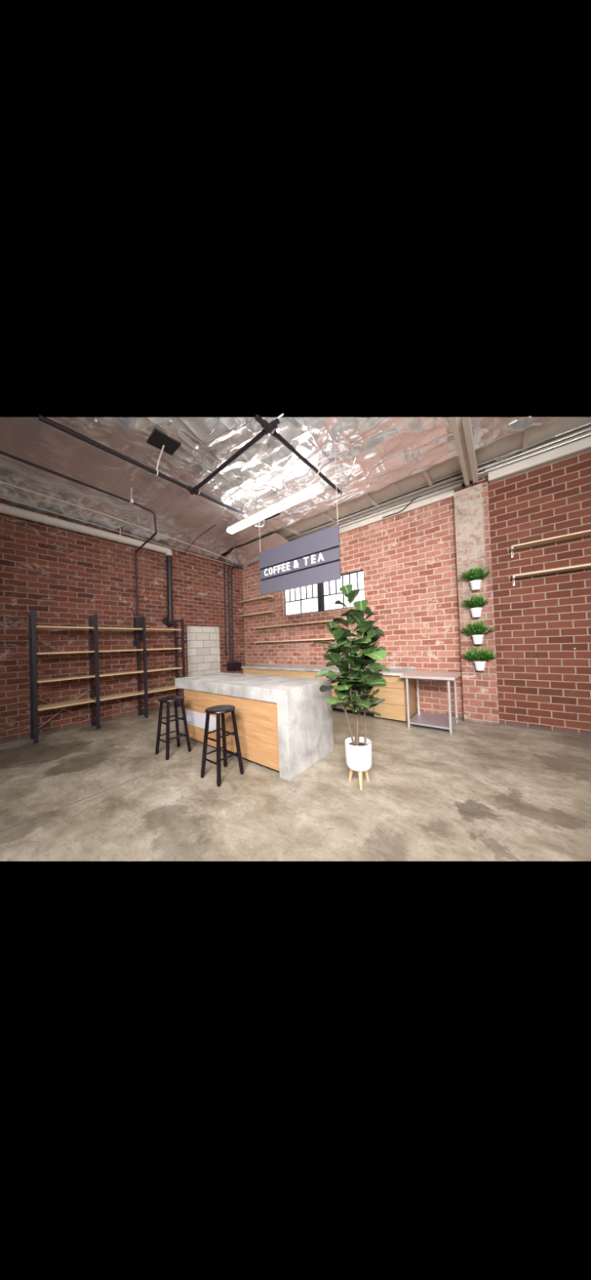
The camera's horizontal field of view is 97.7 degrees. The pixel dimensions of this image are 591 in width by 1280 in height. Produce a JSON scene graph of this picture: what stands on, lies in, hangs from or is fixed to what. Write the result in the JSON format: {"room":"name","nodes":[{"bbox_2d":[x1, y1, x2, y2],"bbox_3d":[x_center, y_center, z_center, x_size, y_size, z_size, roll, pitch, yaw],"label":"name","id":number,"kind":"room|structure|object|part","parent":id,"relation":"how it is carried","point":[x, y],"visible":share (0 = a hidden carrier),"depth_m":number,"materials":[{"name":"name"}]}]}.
{"room":"cafe","nodes":[
{"label":"cafe","id":0,"kind":"room"},
{"bbox_2d":[0,499,244,743],"bbox_3d":[-3.803,-0.545,6.143,0.250,4.550,6.900,-3,-1,38],"label":"wall","id":1,"kind":"structure","parent":0,"point":[65,576],"depth_m":5.46,"materials":[{"name":"brick"}]},
{"bbox_2d":[0,450,157,645],"bbox_3d":[-3.275,-1.257,4.366,1.327,2.681,3.433,-2,-1,5],"label":"conduit","id":2,"kind":"object","parent":1,"relation":"attached to","point":[131,501],"visible":0.97,"depth_m":4.48,"materials":[{"name":"black metal"}]},
{"bbox_2d":[0,503,173,626],"bbox_3d":[-4.461,-1.386,5.034,0.217,2.159,4.162,-3,-1,38],"label":"drain pipe","id":3,"kind":"object","parent":1,"relation":"attached to","point":[5,509],"visible":1,"depth_m":5.46,"materials":[{"name":"black metal"}]},
{"bbox_2d":[223,561,243,670],"bbox_3d":[-1.919,-0.747,8.168,0.188,3.360,0.719,-3,-1,38],"label":"conduit","id":4,"kind":"object","parent":1,"relation":"attached to","point":[233,665],"visible":1,"depth_m":8.07,"materials":[{"name":"black metal"}]},
{"bbox_2d":[222,533,288,570],"bbox_3d":[-1.133,-2.524,7.572,2.300,0.374,0.840,-3,-1,38],"label":"ceiling","id":5,"kind":"structure","parent":0,"point":[242,555],"depth_m":7.58,"materials":[{"name":"metal"}]},
{"bbox_2d":[250,432,590,557],"bbox_3d":[1.563,-2.737,5.670,8.400,0.080,0.032,-3,-1,38],"label":"conduit","id":6,"kind":"object","parent":5,"relation":"attached to","point":[588,434],"visible":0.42,"depth_m":4.57,"materials":[{"name":"silver metal"}]},
{"bbox_2d":[0,417,553,559],"bbox_3d":[-1.197,-2.656,3.462,7.348,0.272,5.790,-3,-1,38],"label":"ceiling","id":7,"kind":"structure","parent":0,"point":[398,449],"depth_m":4.02,"materials":[{"name":"metal"}]},
{"bbox_2d":[92,420,97,427],"bbox_3d":[-2.524,-2.716,3.246,0.118,0.016,0.028,-3,-1,38],"label":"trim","id":8,"kind":"structure","parent":7,"relation":"attached to","point":[95,423],"depth_m":3.24,"materials":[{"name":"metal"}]},
{"bbox_2d":[0,496,236,566],"bbox_3d":[-3.807,-2.395,5.866,0.039,0.120,6.301,-3,-1,38],"label":"conduit","id":9,"kind":"object","parent":7,"relation":"attached to","point":[0,496],"visible":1,"depth_m":5.45,"materials":[{"name":"grey metal"}]},
{"bbox_2d":[0,480,237,563],"bbox_3d":[-3.529,-2.455,5.588,0.193,0.078,6.218,-3,-1,34],"label":"conduit","id":10,"kind":"object","parent":7,"relation":"attached to","point":[2,482],"visible":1,"depth_m":5.01,"materials":[{"name":"grey metal"}]},
{"bbox_2d":[146,429,181,455],"bbox_3d":[-1.812,-2.713,3.562,0.300,0.012,0.340,-3,-1,41],"label":"vent","id":11,"kind":"object","parent":7,"relation":"attached to","point":[157,439],"depth_m":3.54,"materials":[{"name":"black metal"}]},
{"bbox_2d":[39,413,342,517],"bbox_3d":[-0.979,-2.592,3.653,2.021,0.254,3.559,-3,-1,38],"label":"pipe","id":12,"kind":"object","parent":7,"relation":"hanging from","point":[270,428],"visible":1,"depth_m":3.49,"materials":[{"name":"black metal"}]},
{"bbox_2d":[184,524,216,553],"bbox_3d":[-2.389,-2.467,6.378,1.694,0.192,0.034,-3,-1,45],"label":"loose wire","id":13,"kind":"object","parent":7,"relation":"hanging from","point":[215,524],"visible":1,"depth_m":6.30,"materials":[{"name":"black metal"}]},
{"bbox_2d":[248,519,265,528],"bbox_3d":[-0.739,-2.471,5.402,0.221,0.184,0.540,-1,-1,-44],"label":"junction box","id":14,"kind":"object","parent":7,"relation":"attached to","point":[255,526],"visible":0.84,"depth_m":5.47,"materials":[{"name":"white plastic"}]},
{"bbox_3d":[-0.699,-2.474,5.352,0.129,0.184,0.439,-2,-1,-32],"label":"cord","id":15,"kind":"part","parent":14,"relation":"part of","materials":[{"name":"white plastic"}]},
{"bbox_2d":[264,512,279,519],"bbox_3d":[-0.571,-2.725,5.654,0.440,0.012,0.220,-3,-1,34],"label":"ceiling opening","id":16,"kind":"structure","parent":7,"relation":"attached to","point":[277,513],"depth_m":5.68,"materials":[{"name":"black metal"}]},
{"bbox_2d":[226,480,324,533],"bbox_3d":[-0.517,-2.541,4.898,2.414,0.335,0.140,-3,-1,38],"label":"strip light","id":17,"kind":"object","parent":7,"relation":"hanging from","point":[318,487],"visible":0.98,"depth_m":4.68,"materials":[{"name":"white plastic"}]},
{"bbox_2d":[257,448,341,595],"bbox_3d":[-0.030,-1.791,4.226,1.632,1.890,0.052,-3,-1,38],"label":"hanging sign","id":18,"kind":"object","parent":7,"relation":"hanging from","point":[314,558],"visible":1,"depth_m":4.11,"materials":[{"name":"grey metal"}]},
{"bbox_2d":[275,420,386,484],"bbox_3d":[0.102,-2.796,4.224,2.777,0.016,0.028,-3,-1,38],"label":"trim","id":19,"kind":"structure","parent":7,"relation":"attached to","point":[385,421],"depth_m":4.06,"materials":[{"name":"metal"}]},
{"bbox_2d":[340,457,355,485],"bbox_3d":[0.835,-2.676,4.122,0.055,0.317,0.427,-2,-1,-26],"label":"cable","id":20,"kind":"object","parent":7,"relation":"hanging from","point":[346,482],"visible":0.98,"depth_m":4.02,"materials":[{"name":"white plastic"}]},
{"bbox_2d":[448,417,472,485],"bbox_3d":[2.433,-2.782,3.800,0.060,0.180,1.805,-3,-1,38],"label":"trim","id":21,"kind":"structure","parent":7,"relation":"attached to","point":[453,420],"depth_m":3.63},
{"bbox_2d":[287,427,590,540],"bbox_3d":[1.542,-2.792,5.647,8.400,0.075,0.026,-3,-1,38],"label":"conduit","id":22,"kind":"object","parent":21,"relation":"attached to","point":[588,429],"visible":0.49,"depth_m":4.59,"materials":[{"name":"silver metal"}]},
{"bbox_2d":[496,418,590,462],"bbox_3d":[3.622,-2.920,3.804,0.040,0.055,1.074,-1,-1,-40],"label":"conduit","id":23,"kind":"object","parent":22,"relation":"attached to","point":[588,420],"visible":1,"depth_m":3.76,"materials":[{"name":"silver metal"}]},
{"bbox_2d":[461,417,478,482],"bbox_3d":[2.558,-2.787,3.764,0.070,0.180,1.706,-3,-1,38],"label":"beam","id":24,"kind":"structure","parent":7,"relation":"attached to","point":[466,421],"depth_m":3.62,"materials":[{"name":"beige wood"}]},
{"bbox_2d":[0,706,590,861],"bbox_3d":[-0.330,1.564,3.349,9.000,0.001,7.400,-3,-1,38],"label":"floor","id":25,"kind":"structure","parent":0,"point":[476,792],"depth_m":2.50,"materials":[{"name":"concrete"}]},
{"bbox_2d":[27,610,185,743],"bbox_3d":[-3.713,0.608,5.467,0.423,2.220,2.651,-3,-1,38],"label":"shelving unit","id":26,"kind":"object","parent":25,"relation":"on","point":[33,653],"visible":0.94,"depth_m":5.09,"materials":[{"name":"pine"},{"name":"black painted steel"}]},
{"bbox_3d":[-4.653,0.627,4.554,0.048,2.220,0.052,-3,-1,38],"label":"post","id":27,"kind":"part","parent":26,"relation":"part of","materials":[{"name":"black metal"}]},
{"bbox_3d":[-4.375,0.614,4.333,0.048,2.220,0.052,-3,-1,38],"label":"post","id":28,"kind":"part","parent":26,"relation":"part of","materials":[{"name":"black metal"}]},
{"bbox_3d":[-4.288,-0.225,4.799,0.370,0.026,0.799,-3,-1,38],"label":"shelf","id":29,"kind":"part","parent":26,"relation":"part of","materials":[{"name":"brown wood"}]},
{"bbox_3d":[-4.271,0.235,4.792,0.370,0.026,0.799,-3,-1,38],"label":"shelf","id":30,"kind":"part","parent":26,"relation":"part of","materials":[{"name":"brown wood"}]},
{"bbox_3d":[-4.254,0.715,4.785,0.370,0.026,0.799,-3,-1,38],"label":"shelf","id":31,"kind":"part","parent":26,"relation":"part of","materials":[{"name":"brown wood"}]},
{"bbox_3d":[-4.237,1.184,4.777,0.370,0.026,0.799,-3,-1,38],"label":"shelf","id":32,"kind":"part","parent":26,"relation":"part of","materials":[{"name":"brown wood"}]},
{"bbox_3d":[-4.121,0.618,5.223,0.048,2.220,0.052,-3,-1,38],"label":"post","id":33,"kind":"part","parent":26,"relation":"part of","materials":[{"name":"black metal"}]},
{"bbox_3d":[-3.843,0.605,5.003,0.048,2.220,0.052,-3,-1,38],"label":"post","id":34,"kind":"part","parent":26,"relation":"part of","materials":[{"name":"black metal"}]},
{"bbox_3d":[-3.753,-0.234,5.472,0.370,0.026,0.809,-3,-1,38],"label":"shelf","id":35,"kind":"part","parent":26,"relation":"part of","materials":[{"name":"brown wood"}]},
{"bbox_3d":[-3.719,0.706,5.458,0.370,0.026,0.809,-3,-1,38],"label":"shelf","id":36,"kind":"part","parent":26,"relation":"part of","materials":[{"name":"brown wood"}]},
{"bbox_3d":[-3.702,1.175,5.451,0.370,0.026,0.809,-3,-1,38],"label":"shelf","id":37,"kind":"part","parent":26,"relation":"part of","materials":[{"name":"brown wood"}]},
{"bbox_3d":[-3.737,0.226,5.465,0.370,0.026,0.809,-3,-1,38],"label":"shelf","id":38,"kind":"part","parent":26,"relation":"part of","materials":[{"name":"brown wood"}]},
{"bbox_3d":[-3.583,0.609,5.901,0.048,2.220,0.052,-3,-1,38],"label":"post","id":39,"kind":"part","parent":26,"relation":"part of","materials":[{"name":"black metal"}]},
{"bbox_3d":[-3.305,0.596,5.680,0.048,2.220,0.052,-3,-1,38],"label":"post","id":40,"kind":"part","parent":26,"relation":"part of","materials":[{"name":"black metal"}]},
{"bbox_3d":[-3.160,1.166,6.133,0.370,0.026,0.823,-3,-1,38],"label":"shelf","id":41,"kind":"part","parent":26,"relation":"part of","materials":[{"name":"brown wood"}]},
{"bbox_3d":[-3.211,-0.243,6.155,0.370,0.026,0.823,-3,-1,38],"label":"shelf","id":42,"kind":"part","parent":26,"relation":"part of","materials":[{"name":"brown wood"}]},
{"bbox_3d":[-3.177,0.696,6.141,0.370,0.026,0.823,-3,-1,38],"label":"shelf","id":43,"kind":"part","parent":26,"relation":"part of","materials":[{"name":"brown wood"}]},
{"bbox_3d":[-3.194,0.217,6.148,0.370,0.026,0.823,-3,-1,38],"label":"shelf","id":44,"kind":"part","parent":26,"relation":"part of","materials":[{"name":"brown wood"}]},
{"bbox_3d":[-3.036,0.600,6.589,0.048,2.220,0.052,-3,-1,38],"label":"post","id":45,"kind":"part","parent":26,"relation":"part of","materials":[{"name":"black metal"}]},
{"bbox_3d":[-2.758,0.587,6.368,0.048,2.220,0.052,-3,-1,38],"label":"post","id":46,"kind":"part","parent":26,"relation":"part of","materials":[{"name":"black metal"}]},
{"bbox_2d":[155,695,191,759],"bbox_3d":[-1.770,1.230,3.721,0.360,0.787,0.362,-3,-1,38],"label":"bar stool","id":47,"kind":"object","parent":25,"relation":"on","point":[168,700],"visible":1,"depth_m":3.69,"materials":[{"name":"black paint"}]},
{"bbox_3d":[-1.950,1.252,3.701,0.128,0.756,0.046,-2,-1,-7],"label":"leg","id":48,"kind":"part","parent":47,"relation":"part of","materials":[{"name":"black paint"}]},
{"bbox_3d":[-1.748,1.242,3.540,0.046,0.756,0.128,-2,-1,-6],"label":"leg","id":49,"kind":"part","parent":47,"relation":"part of","materials":[{"name":"black paint"}]},
{"bbox_3d":[-1.783,0.855,3.727,0.344,0.036,0.344,-3,-1,38],"label":"seat","id":50,"kind":"part","parent":47,"relation":"part of","materials":[{"name":"black paint"}]},
{"bbox_3d":[-1.790,1.249,3.902,0.046,0.756,0.128,-2,-1,-6],"label":"leg","id":51,"kind":"part","parent":47,"relation":"part of","materials":[{"name":"black paint"}]},
{"bbox_3d":[-1.588,1.240,3.741,0.128,0.756,0.046,-2,-1,-7],"label":"leg","id":52,"kind":"part","parent":47,"relation":"part of","materials":[{"name":"black paint"}]},
{"bbox_2d":[200,704,244,786],"bbox_3d":[-0.864,1.187,3.014,0.360,0.787,0.362,-3,-1,38],"label":"bar stool","id":53,"kind":"object","parent":25,"relation":"on","point":[218,710],"visible":1,"depth_m":2.98,"materials":[{"name":"black paint"}]},
{"bbox_3d":[-1.044,1.208,2.994,0.128,0.756,0.046,-2,-1,-7],"label":"leg","id":54,"kind":"part","parent":53,"relation":"part of","materials":[{"name":"black paint"}]},
{"bbox_3d":[-0.842,1.199,2.833,0.046,0.756,0.128,-2,-1,-6],"label":"leg","id":55,"kind":"part","parent":53,"relation":"part of","materials":[{"name":"black paint"}]},
{"bbox_3d":[-0.878,0.811,3.020,0.344,0.036,0.344,-3,-1,38],"label":"seat","id":56,"kind":"part","parent":53,"relation":"part of","materials":[{"name":"black paint"}]},
{"bbox_3d":[-0.884,1.206,3.195,0.046,0.756,0.128,-2,-1,-6],"label":"leg","id":57,"kind":"part","parent":53,"relation":"part of","materials":[{"name":"black paint"}]},
{"bbox_3d":[-0.682,1.196,3.034,0.128,0.756,0.046,-2,-1,-7],"label":"leg","id":58,"kind":"part","parent":53,"relation":"part of","materials":[{"name":"black paint"}]},
{"bbox_2d":[174,672,333,781],"bbox_3d":[-0.761,1.094,3.978,2.500,0.990,0.960,-3,-1,38],"label":"kitchen island","id":59,"kind":"object","parent":25,"relation":"on","point":[285,724],"visible":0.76,"depth_m":3.25,"materials":[{"name":"concrete"}]},
{"bbox_3d":[-1.000,1.148,3.605,2.104,0.777,0.021,-3,-1,38],"label":"panel","id":60,"kind":"part","parent":59,"relation":"part of","materials":[{"name":"brown wood"}]},
{"bbox_2d":[243,668,373,716],"bbox_3d":[0.249,1.164,6.538,3.850,0.855,0.753,-3,-1,38],"label":"base cabinet","id":61,"kind":"object","parent":25,"relation":"on","point":[309,674],"visible":0.25,"depth_m":6.12,"materials":[{"name":"brown wood"}]},
{"bbox_3d":[-1.170,1.184,7.197,0.804,0.753,0.019,-3,-1,38],"label":"door","id":62,"kind":"part","parent":61,"relation":"part of","materials":[{"name":"brown wood"}]},
{"bbox_3d":[-0.348,1.144,6.543,1.284,0.753,0.019,-3,-1,38],"label":"door","id":63,"kind":"part","parent":61,"relation":"part of","materials":[{"name":"brown wood"}]},
{"bbox_2d":[240,664,390,672],"bbox_3d":[0.236,0.708,6.526,4.000,0.053,0.778,-3,-1,38],"label":"countertop","id":64,"kind":"structure","parent":61,"relation":"on","point":[278,667],"depth_m":6.54,"materials":[{"name":"concrete"}]},
{"bbox_3d":[0.504,1.103,5.866,0.884,0.753,0.019,-3,-1,38],"label":"door","id":65,"kind":"part","parent":61,"relation":"part of","materials":[{"name":"brown wood"}]},
{"bbox_3d":[1.013,1.079,5.461,0.404,0.753,0.019,-3,-1,38],"label":"door","id":66,"kind":"part","parent":61,"relation":"part of","materials":[{"name":"brown wood"}]},
{"bbox_3d":[1.347,1.063,5.196,0.439,0.753,0.019,-3,-1,38],"label":"door","id":67,"kind":"part","parent":61,"relation":"part of","materials":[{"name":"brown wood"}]},
{"bbox_2d":[312,584,390,790],"bbox_3d":[0.626,0.464,2.734,0.788,2.115,0.646,-2,-1,-20],"label":"fiddle leaf fig","id":68,"kind":"object","parent":25,"relation":"on","point":[358,755],"visible":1,"depth_m":2.69,"materials":[{"name":"green plant"}]},
{"bbox_3d":[0.520,0.514,2.768,0.189,1.223,0.045,-2,-1,-2],"label":"stem","id":69,"kind":"part","parent":68,"relation":"part of","materials":[{"name":"brown plant"}]},
{"bbox_3d":[0.605,1.426,2.786,0.072,0.197,0.048,-3,-1,38],"label":"leg","id":70,"kind":"part","parent":68,"relation":"part of","materials":[{"name":"brown wood"}]},
{"bbox_3d":[0.599,0.611,2.719,0.034,1.022,0.188,-2,-1,26],"label":"stem","id":71,"kind":"part","parent":68,"relation":"part of","materials":[{"name":"brown plant"}]},
{"bbox_3d":[0.613,0.320,2.740,0.080,1.601,0.066,-3,-1,38],"label":"stem","id":72,"kind":"part","parent":68,"relation":"part of","materials":[{"name":"brown plant"}]},
{"bbox_2d":[345,736,372,771],"bbox_3d":[0.668,1.206,2.736,0.274,0.266,0.274,-3,-1,38],"label":"pot","id":73,"kind":"object","parent":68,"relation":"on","point":[358,755],"depth_m":2.63,"materials":[{"name":"white ceramic"}]},
{"bbox_3d":[0.669,1.421,2.647,0.047,0.197,0.072,-2,-1,-11],"label":"leg","id":74,"kind":"part","parent":68,"relation":"part of","materials":[{"name":"brown wood"}]},
{"bbox_3d":[0.685,0.418,2.744,0.126,1.402,0.044,-3,-1,38],"label":"stem","id":75,"kind":"part","parent":68,"relation":"part of","materials":[{"name":"brown plant"}]},
{"bbox_3d":[0.774,0.540,2.796,0.149,1.152,0.024,-1,-1,-34],"label":"stem","id":76,"kind":"part","parent":68,"relation":"part of","materials":[{"name":"brown plant"}]},
{"bbox_3d":[0.753,1.420,2.769,0.053,0.197,0.069,-3,-1,38],"label":"leg","id":77,"kind":"part","parent":68,"relation":"part of","materials":[{"name":"brown wood"}]},
{"bbox_2d":[373,675,417,722],"bbox_3d":[1.983,1.080,5.146,0.590,0.855,0.773,-3,-1,38],"label":"base cabinet","id":78,"kind":"object","parent":25,"relation":"on","point":[394,694],"visible":0.61,"depth_m":4.83,"materials":[{"name":"brown wood"}]},
{"bbox_3d":[1.747,1.050,4.852,0.584,0.300,0.019,-3,-1,38],"label":"drawer","id":79,"kind":"part","parent":78,"relation":"part of","materials":[{"name":"brown wood"}]},
{"bbox_3d":[1.758,1.341,4.847,0.584,0.270,0.019,-3,-1,38],"label":"drawer","id":80,"kind":"part","parent":78,"relation":"part of","materials":[{"name":"brown wood"}]},
{"bbox_3d":[1.738,0.802,4.856,0.584,0.181,0.019,-3,-1,38],"label":"drawer","id":81,"kind":"part","parent":78,"relation":"part of","materials":[{"name":"brown wood"}]},
{"bbox_2d":[378,666,415,675],"bbox_3d":[1.984,0.606,5.098,0.507,0.088,0.838,-3,-1,38],"label":"countertop","id":82,"kind":"structure","parent":78,"relation":"on","point":[394,670],"depth_m":5.02,"materials":[{"name":"concrete"}]},
{"bbox_2d":[400,670,461,734],"bbox_3d":[2.375,1.036,4.500,0.810,0.895,0.820,-3,-1,38],"label":"steel table","id":83,"kind":"object","parent":25,"relation":"on","point":[437,721],"visible":1,"depth_m":4.40,"materials":[{"name":"silver metal"}]},
{"bbox_3d":[1.923,1.071,4.420,0.041,0.856,0.042,-3,-1,38],"label":"leg","id":84,"kind":"part","parent":83,"relation":"part of","materials":[{"name":"silver metal"}]},
{"bbox_3d":[2.358,1.063,4.968,0.041,0.856,0.042,-3,-1,38],"label":"leg","id":85,"kind":"part","parent":83,"relation":"part of","materials":[{"name":"silver metal"}]},
{"bbox_2d":[408,712,457,729],"bbox_3d":[2.395,1.393,4.496,0.650,0.030,0.730,-3,-1,38],"label":"shelf","id":86,"kind":"object","parent":83,"relation":"attached to","point":[437,721],"depth_m":4.42,"materials":[{"name":"silver metal"}]},
{"bbox_3d":[2.408,1.047,4.034,0.041,0.856,0.042,-3,-1,38],"label":"leg","id":87,"kind":"part","parent":83,"relation":"part of","materials":[{"name":"silver metal"}]},
{"bbox_3d":[2.843,1.040,4.582,0.041,0.856,0.042,-3,-1,38],"label":"leg","id":88,"kind":"part","parent":83,"relation":"part of","materials":[{"name":"silver metal"}]},
{"bbox_2d":[242,481,471,719],"bbox_3d":[0.846,-0.704,6.694,6.350,4.550,0.250,-3,-1,38],"label":"wall","id":89,"kind":"structure","parent":0,"point":[407,561],"depth_m":5.45,"materials":[{"name":"brick"}]},
{"bbox_2d":[239,595,274,605],"bbox_3d":[-1.216,-1.199,8.006,1.330,0.132,0.248,-3,-1,38],"label":"wall shelf","id":90,"kind":"object","parent":89,"relation":"attached to","point":[265,597],"visible":1,"depth_m":7.95,"materials":[{"name":"brown wood"}]},
{"bbox_2d":[240,611,275,619],"bbox_3d":[-1.200,-0.745,7.999,1.330,0.132,0.248,-3,-1,38],"label":"wall shelf","id":91,"kind":"object","parent":89,"relation":"attached to","point":[265,612],"visible":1,"depth_m":7.89,"materials":[{"name":"brown wood"}]},
{"bbox_2d":[253,640,279,645],"bbox_3d":[-0.817,0.113,7.738,1.050,0.132,0.198,-3,-1,38],"label":"wall shelf","id":92,"kind":"object","parent":89,"relation":"attached to","point":[262,642],"visible":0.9,"depth_m":7.65,"materials":[{"name":"brown wood"}]},
{"bbox_2d":[253,625,280,631],"bbox_3d":[-0.833,-0.332,7.744,1.050,0.132,0.198,-3,-1,38],"label":"wall shelf","id":93,"kind":"object","parent":89,"relation":"attached to","point":[275,626],"visible":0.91,"depth_m":7.68,"materials":[{"name":"brown wood"}]},
{"bbox_2d":[284,526,301,535],"bbox_3d":[-0.093,-2.815,6.646,0.060,0.065,0.910,-3,-1,38],"label":"trim","id":94,"kind":"structure","parent":89,"relation":"attached to","point":[287,528],"depth_m":6.62,"materials":[{"name":"beige wood"}]},
{"bbox_2d":[284,583,318,616],"bbox_3d":[0.156,-1.137,7.192,1.185,0.860,0.040,-3,-1,38],"label":"window","id":95,"kind":"structure","parent":89,"relation":"in","point":[302,600],"depth_m":7.17,"materials":[{"name":"glass"}]},
{"bbox_2d":[278,618,346,629],"bbox_3d":[0.432,-0.392,6.738,2.175,0.132,0.198,-3,-1,38],"label":"wall shelf","id":96,"kind":"object","parent":89,"relation":"attached to","point":[291,624],"visible":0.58,"depth_m":6.76,"materials":[{"name":"brown wood"}]},
{"bbox_2d":[279,637,352,644],"bbox_3d":[0.449,0.052,6.732,2.175,0.132,0.198,-3,-1,38],"label":"wall shelf","id":97,"kind":"object","parent":89,"relation":"attached to","point":[292,641],"visible":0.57,"depth_m":6.73,"materials":[{"name":"brown wood"}]},
{"bbox_2d":[316,582,323,612],"bbox_3d":[0.668,-1.162,6.772,0.140,0.860,0.120,-3,-1,38],"label":"trim","id":98,"kind":"structure","parent":89,"relation":"attached to","point":[320,591],"depth_m":6.71,"materials":[{"name":"metal"}]},
{"bbox_2d":[320,511,337,522],"bbox_3d":[0.751,-2.856,5.974,0.060,0.065,0.910,-3,-1,38],"label":"trim","id":99,"kind":"structure","parent":89,"relation":"attached to","point":[325,514],"depth_m":5.97,"materials":[{"name":"beige wood"}]},
{"bbox_2d":[322,569,364,611],"bbox_3d":[1.181,-1.187,6.377,1.155,0.860,0.040,-3,-1,38],"label":"window","id":100,"kind":"structure","parent":89,"relation":"in","point":[331,592],"depth_m":6.41,"materials":[{"name":"glass"}]},
{"bbox_2d":[249,489,454,564],"bbox_3d":[0.571,-2.608,6.682,6.078,0.115,0.068,-3,-1,38],"label":"trim","id":101,"kind":"structure","parent":89,"relation":"attached to","point":[448,495],"depth_m":5.39,"materials":[{"name":"white paint"}]},
{"bbox_2d":[364,493,378,506],"bbox_3d":[1.565,-2.895,5.327,0.060,0.065,0.910,-3,-1,38],"label":"trim","id":102,"kind":"structure","parent":89,"relation":"attached to","point":[368,496],"depth_m":5.30,"materials":[{"name":"beige wood"}]},
{"bbox_2d":[288,478,462,541],"bbox_3d":[0.598,-2.733,6.626,6.200,0.120,0.118,-3,-1,38],"label":"trim","id":103,"kind":"structure","parent":89,"relation":"attached to","point":[457,486],"depth_m":5.31,"materials":[{"name":"white paint"}]},
{"bbox_2d":[422,469,433,487],"bbox_3d":[2.394,-2.935,4.668,0.060,0.065,0.910,-3,-1,38],"label":"trim","id":104,"kind":"structure","parent":89,"relation":"attached to","point":[425,473],"depth_m":4.65,"materials":[{"name":"beige wood"}]},
{"bbox_2d":[382,469,484,518],"bbox_3d":[2.537,-2.758,4.967,1.804,0.200,0.056,-3,-1,43],"label":"cable","id":105,"kind":"object","parent":89,"relation":"attached to","point":[483,469],"visible":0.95,"depth_m":5.20,"materials":[{"name":"black rubber"}]},
{"bbox_2d":[285,426,590,541],"bbox_3d":[1.333,-2.857,5.991,8.150,0.045,0.120,-3,-1,38],"label":"trim","id":106,"kind":"structure","parent":89,"relation":"attached to","point":[589,427],"depth_m":5.12,"materials":[{"name":"white paint"}]},
{"bbox_2d":[225,417,590,553],"bbox_3d":[1.094,-2.906,5.702,8.339,0.003,1.150,-3,-1,38],"label":"ceiling","id":107,"kind":"structure","parent":0,"point":[510,443],"depth_m":4.56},
{"bbox_2d":[284,422,590,537],"bbox_3d":[1.524,-2.857,5.628,8.400,0.073,0.024,-3,-1,38],"label":"conduit","id":108,"kind":"object","parent":107,"relation":"attached to","point":[588,424],"visible":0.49,"depth_m":4.73,"materials":[{"name":"silver metal"}]},
{"bbox_2d":[453,481,499,726],"bbox_3d":[3.192,-0.611,4.570,0.495,4.130,0.220,-3,-1,38],"label":"wall column","id":109,"kind":"structure","parent":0,"point":[471,504],"depth_m":4.48,"materials":[{"name":"brick"}]},
{"bbox_2d":[456,565,489,591],"bbox_3d":[3.051,-1.048,4.406,0.388,0.395,0.354,-2,-1,-11],"label":"wall planter","id":110,"kind":"object","parent":109,"relation":"attached to","point":[475,574],"visible":1,"depth_m":4.36,"materials":[{"name":"white plastic"}]},
{"bbox_3d":[3.075,-0.929,4.406,0.172,0.155,0.172,-3,-1,38],"label":"pot","id":111,"kind":"part","parent":110,"relation":"part of","materials":[{"name":"white ceramic"}]},
{"bbox_2d":[461,594,488,617],"bbox_3d":[3.044,-0.585,4.378,0.409,0.399,0.319,-2,-1,23],"label":"wall planter","id":112,"kind":"object","parent":109,"relation":"attached to","point":[476,612],"visible":1,"depth_m":4.35,"materials":[{"name":"white plastic"}]},
{"bbox_3d":[3.084,-0.464,4.405,0.172,0.155,0.172,-3,-1,38],"label":"pot","id":113,"kind":"part","parent":112,"relation":"part of","materials":[{"name":"white ceramic"}]},
{"bbox_2d":[457,620,495,644],"bbox_3d":[3.076,-0.130,4.416,0.400,0.401,0.481,-2,-1,-21],"label":"wall planter","id":114,"kind":"object","parent":109,"relation":"attached to","point":[477,638],"visible":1,"depth_m":4.35,"materials":[{"name":"white plastic"}]},
{"bbox_3d":[3.104,-0.009,4.395,0.172,0.155,0.172,-3,-1,38],"label":"pot","id":115,"kind":"part","parent":114,"relation":"part of","materials":[{"name":"white ceramic"}]},
{"bbox_2d":[460,647,497,671],"bbox_3d":[3.108,0.318,4.372,0.348,0.394,0.464,-2,-1,-26],"label":"wall planter","id":116,"kind":"object","parent":109,"relation":"attached to","point":[485,655],"visible":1,"depth_m":4.33,"materials":[{"name":"white plastic"}]},
{"bbox_3d":[3.130,0.437,4.381,0.172,0.155,0.172,-3,-1,38],"label":"pot","id":117,"kind":"part","parent":116,"relation":"part of","materials":[{"name":"white ceramic"}]},
{"bbox_2d":[471,450,590,737],"bbox_3d":[4.187,-0.811,3.949,2.300,4.440,0.250,-3,-1,38],"label":"wall","id":118,"kind":"structure","parent":0,"point":[544,683],"depth_m":4.03,"materials":[{"name":"brick"}]},
{"bbox_2d":[461,430,590,484],"bbox_3d":[3.944,-2.908,3.891,2.450,0.095,0.100,-3,-1,38],"label":"trim","id":119,"kind":"structure","parent":118,"relation":"attached to","point":[485,474],"depth_m":4.03,"materials":[{"name":"white paint"}]},
{"bbox_2d":[521,416,531,453],"bbox_3d":[3.426,-2.985,3.847,0.060,0.065,0.910,-3,-1,38],"label":"trim","id":120,"kind":"structure","parent":118,"relation":"attached to","point":[526,433],"depth_m":3.79,"materials":[{"name":"beige wood"}]},
{"bbox_2d":[487,436,590,484],"bbox_3d":[4.094,-2.790,3.767,2.070,0.145,0.150,-3,-1,38],"label":"trim","id":121,"kind":"structure","parent":118,"relation":"attached to","point":[583,446],"depth_m":3.96,"materials":[{"name":"white paint"}]},
{"bbox_2d":[511,529,590,557],"bbox_3d":[4.181,-1.461,3.631,1.765,0.132,0.238,-3,-1,38],"label":"wall shelf","id":122,"kind":"object","parent":118,"relation":"attached to","point":[585,533],"visible":1,"depth_m":3.87,"materials":[{"name":"brown wood"}]},
{"bbox_2d":[512,563,590,585],"bbox_3d":[4.204,-0.996,3.632,1.765,0.132,0.218,-3,-1,38],"label":"wall shelf","id":123,"kind":"object","parent":118,"relation":"attached to","point":[586,566],"visible":1,"depth_m":3.87,"materials":[{"name":"brown wood"}]}
]}

